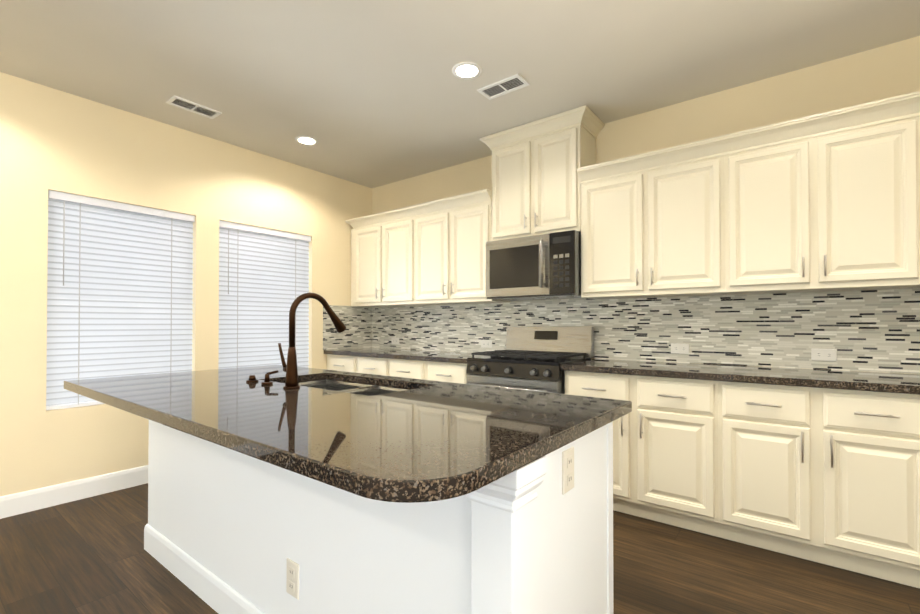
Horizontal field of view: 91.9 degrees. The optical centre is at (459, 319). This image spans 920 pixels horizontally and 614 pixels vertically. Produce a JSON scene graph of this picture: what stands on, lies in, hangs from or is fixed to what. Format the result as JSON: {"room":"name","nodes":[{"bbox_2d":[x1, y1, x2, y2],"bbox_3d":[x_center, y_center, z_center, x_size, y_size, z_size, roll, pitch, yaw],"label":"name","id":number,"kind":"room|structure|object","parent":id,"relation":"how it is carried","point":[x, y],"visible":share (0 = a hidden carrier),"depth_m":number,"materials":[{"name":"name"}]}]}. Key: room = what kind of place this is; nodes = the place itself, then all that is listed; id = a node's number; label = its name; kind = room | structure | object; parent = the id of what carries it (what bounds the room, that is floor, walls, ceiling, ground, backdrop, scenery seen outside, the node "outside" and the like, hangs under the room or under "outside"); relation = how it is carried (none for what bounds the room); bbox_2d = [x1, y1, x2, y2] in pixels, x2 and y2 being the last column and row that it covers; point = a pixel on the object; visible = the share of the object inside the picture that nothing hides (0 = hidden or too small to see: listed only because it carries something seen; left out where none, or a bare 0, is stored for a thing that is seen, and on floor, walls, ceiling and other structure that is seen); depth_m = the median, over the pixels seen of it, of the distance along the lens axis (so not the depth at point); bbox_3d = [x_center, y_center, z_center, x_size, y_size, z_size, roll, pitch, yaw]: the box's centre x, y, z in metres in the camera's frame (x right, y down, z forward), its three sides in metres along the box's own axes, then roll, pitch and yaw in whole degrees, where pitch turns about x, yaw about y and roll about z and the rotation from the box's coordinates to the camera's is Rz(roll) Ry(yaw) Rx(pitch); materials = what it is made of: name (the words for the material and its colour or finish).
{"room":"kitchen","nodes":[
{"label":"kitchen","id":0,"kind":"room"},
{"bbox_2d":[0,72,371,495],"bbox_3d":[-3.138,-0.155,2.398,0.150,2.720,6.800,0,-1,38],"label":"wall","id":1,"kind":"structure","parent":0,"point":[52,139],"depth_m":3.13,"materials":[{"name":"paint"}]},
{"bbox_2d":[0,465,147,518],"bbox_3d":[-3.276,1.136,2.074,0.013,0.132,6.140,0,-1,38],"label":"baseboard","id":2,"kind":"structure","parent":1,"relation":"attached to","point":[35,499],"depth_m":2.96,"materials":[{"name":"white wood"}]},
{"bbox_2d":[46,190,194,409],"bbox_3d":[-2.432,-0.121,3.255,0.074,1.435,0.875,0,-1,38],"label":"window blind","id":3,"kind":"object","parent":1,"relation":"attached to","point":[119,289],"visible":0.77,"depth_m":3.19,"materials":[{"name":"grey plastic"}]},
{"bbox_2d":[218,220,310,368],"bbox_3d":[-1.778,-0.113,4.099,0.074,1.435,0.876,0,-1,38],"label":"window blind","id":4,"kind":"object","parent":1,"relation":"attached to","point":[263,279],"visible":0.67,"depth_m":4.05,"materials":[{"name":"grey plastic"}]},
{"bbox_2d":[0,483,919,613],"bbox_3d":[-0.549,1.244,0.378,6.700,0.120,7.100,0,-1,38],"label":"floor","id":5,"kind":"structure","parent":0,"point":[90,555],"depth_m":2.10,"materials":[{"name":"brown wood"}]},
{"bbox_2d":[327,356,387,375],"bbox_3d":[-0.822,0.790,4.494,0.926,0.875,0.611,0,-1,38],"label":"base cabinet","id":6,"kind":"object","parent":5,"relation":"on","point":[356,364],"depth_m":4.22,"materials":[{"name":"paint"}]},
{"bbox_2d":[144,412,629,613],"bbox_3d":[-0.561,0.762,1.897,2.272,0.875,0.709,0,-1,38],"label":"kitchen island","id":7,"kind":"object","parent":5,"relation":"on","point":[290,487],"depth_m":1.36,"materials":[{"name":"paint"}]},
{"bbox_2d":[64,364,631,519],"bbox_3d":[-0.631,0.304,1.811,2.270,0.038,1.070,0,-1,38],"label":"island countertop","id":8,"kind":"structure","parent":7,"relation":"on","point":[413,448],"depth_m":1.24,"materials":[{"name":"stone"}]},
{"bbox_2d":[246,292,346,388],"bbox_3d":[-0.752,0.086,2.046,0.384,0.402,0.305,0,-1,38],"label":"faucet","id":9,"kind":"object","parent":8,"relation":"on","point":[291,381],"depth_m":1.87,"materials":[{"name":"brown metal"}]},
{"bbox_2d":[299,379,406,395],"bbox_3d":[-0.531,0.434,2.042,0.848,0.215,0.428,0,-1,38],"label":"sink","id":10,"kind":"object","parent":8,"relation":"in","point":[368,388],"depth_m":2.27,"materials":[{"name":"silver metal"}]},
{"bbox_2d":[388,360,466,383],"bbox_3d":[-0.103,0.784,3.937,0.892,0.875,0.611,0,-1,38],"label":"base cabinet","id":11,"kind":"object","parent":5,"relation":"on","point":[414,369],"depth_m":3.69,"materials":[{"name":"paint"}]},
{"bbox_2d":[324,348,483,363],"bbox_3d":[-0.470,0.329,4.211,1.823,0.038,0.637,0,-1,38],"label":"countertop","id":12,"kind":"structure","parent":11,"relation":"on","point":[380,353],"depth_m":4.03,"materials":[{"name":"stone"}]},
{"bbox_2d":[466,326,593,393],"bbox_3d":[0.519,0.635,3.372,0.753,1.160,0.707,0,-1,38],"label":"range","id":13,"kind":"object","parent":5,"relation":"on","point":[531,358],"visible":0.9,"depth_m":3.30,"materials":[{"name":"silver metal"}]},
{"bbox_2d":[565,372,719,536],"bbox_3d":[1.223,0.773,2.909,0.892,0.875,0.611,0,-1,38],"label":"base cabinet","id":14,"kind":"object","parent":5,"relation":"on","point":[666,450],"depth_m":2.57,"materials":[{"name":"paint"}]},
{"bbox_2d":[720,380,919,587],"bbox_3d":[1.904,0.767,2.382,0.830,0.875,0.611,0,-1,38],"label":"base cabinet","id":15,"kind":"object","parent":5,"relation":"on","point":[819,466],"depth_m":2.14,"materials":[{"name":"paint"}]},
{"bbox_2d":[560,360,919,395],"bbox_3d":[1.884,0.310,2.387,2.602,0.038,0.637,0,-1,38],"label":"countertop","id":16,"kind":"structure","parent":15,"relation":"on","point":[903,384],"depth_m":2.39,"materials":[{"name":"stone"}]},
{"bbox_2d":[0,0,919,187],"bbox_3d":[-0.549,-1.596,0.408,6.700,0.120,7.100,0,-1,38],"label":"ceiling","id":17,"kind":"structure","parent":0,"point":[372,93],"depth_m":2.58,"materials":[{"name":"paint"}]},
{"bbox_2d":[166,95,221,118],"bbox_3d":[-1.886,-1.503,3.163,0.150,0.008,0.310,0,-1,38],"label":"ceiling vent","id":18,"kind":"object","parent":17,"relation":"in","point":[188,105],"visible":1,"depth_m":3.15,"materials":[{"name":"white metal"}]},
{"bbox_2d":[295,136,317,144],"bbox_3d":[-1.285,-1.498,3.735,0.184,0.006,0.184,0,-1,38],"label":"recessed light","id":19,"kind":"object","parent":17,"relation":"in","point":[305,140],"visible":1,"depth_m":3.73,"materials":[{"name":"beige"}]},
{"bbox_2d":[452,62,481,79],"bbox_3d":[0.043,-1.509,2.706,0.184,0.006,0.184,0,-1,38],"label":"recessed light","id":20,"kind":"object","parent":17,"relation":"in","point":[467,70],"visible":1,"depth_m":2.70,"materials":[{"name":"beige"}]},
{"bbox_2d":[477,74,529,99],"bbox_3d":[0.280,-1.506,2.889,0.310,0.008,0.150,0,-1,38],"label":"ceiling vent","id":21,"kind":"object","parent":17,"relation":"in","point":[505,86],"visible":1,"depth_m":2.88,"materials":[{"name":"white metal"}]},
{"bbox_2d":[372,36,919,373],"bbox_3d":[1.579,-0.147,3.140,6.700,2.720,0.150,0,-1,38],"label":"wall","id":22,"kind":"structure","parent":0,"point":[883,72],"depth_m":2.89,"materials":[{"name":"paint"}]},
{"bbox_2d":[349,205,422,306],"bbox_3d":[-0.713,-0.599,4.615,0.955,0.916,0.324,0,-1,38],"label":"upper cabinet","id":23,"kind":"object","parent":22,"relation":"attached to","point":[381,243],"depth_m":4.46,"materials":[{"name":"paint"}]},
{"bbox_2d":[413,189,510,304],"bbox_3d":[0.006,-0.605,4.058,0.864,0.916,0.324,0,-1,38],"label":"upper cabinet","id":24,"kind":"object","parent":22,"relation":"attached to","point":[429,253],"depth_m":3.91,"materials":[{"name":"paint"}]},
{"bbox_2d":[480,105,604,300],"bbox_3d":[0.611,-0.833,3.506,0.912,1.330,0.460,0,-1,38],"label":"upper cabinet","id":25,"kind":"object","parent":22,"relation":"attached to","point":[533,249],"visible":1,"depth_m":3.37,"materials":[{"name":"paint"}]},
{"bbox_2d":[486,230,580,300],"bbox_3d":[0.610,-0.399,3.501,0.754,0.462,0.458,0,-1,38],"label":"microwave","id":26,"kind":"object","parent":25,"relation":"in","point":[542,266],"depth_m":3.33,"materials":[{"name":"silver metal"}]},
{"bbox_2d":[323,288,919,373],"bbox_3d":[0.860,0.056,3.190,5.200,0.486,0.648,0,-1,38],"label":"backsplash","id":27,"kind":"structure","parent":22,"relation":"attached to","point":[870,330],"depth_m":3.01,"materials":[{"name":"tile"}]},
{"bbox_2d":[392,337,398,343],"bbox_3d":[-0.697,0.230,4.787,0.115,0.070,0.008,0,-1,38],"label":"outlet","id":28,"kind":"object","parent":27,"relation":"attached to","point":[395,340],"visible":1,"depth_m":4.78,"materials":[{"name":"plastic"}]},
{"bbox_2d":[481,340,491,347],"bbox_3d":[0.240,0.223,4.061,0.115,0.070,0.008,0,-1,38],"label":"outlet","id":29,"kind":"object","parent":27,"relation":"attached to","point":[486,343],"visible":1,"depth_m":4.06,"materials":[{"name":"plastic"}]},
{"bbox_2d":[671,343,688,353],"bbox_3d":[1.517,0.202,3.072,0.115,0.070,0.008,0,-1,38],"label":"outlet","id":30,"kind":"object","parent":27,"relation":"attached to","point":[679,348],"visible":1,"depth_m":3.07,"materials":[{"name":"plastic"}]},
{"bbox_2d":[811,349,836,360],"bbox_3d":[2.126,0.207,2.601,0.115,0.070,0.008,0,-1,38],"label":"outlet","id":31,"kind":"object","parent":27,"relation":"attached to","point":[823,354],"visible":1,"depth_m":2.60,"materials":[{"name":"plastic"}]},
{"bbox_2d":[577,135,728,298],"bbox_3d":[1.313,-0.616,3.046,0.899,0.916,0.324,0,-1,38],"label":"upper cabinet","id":32,"kind":"object","parent":22,"relation":"attached to","point":[653,222],"depth_m":2.88,"materials":[{"name":"paint"}]},
{"bbox_2d":[725,91,919,294],"bbox_3d":[1.996,-0.621,2.517,0.830,0.916,0.324,0,-1,38],"label":"upper cabinet","id":33,"kind":"object","parent":22,"relation":"attached to","point":[826,201],"depth_m":2.36,"materials":[{"name":"paint"}]}
]}

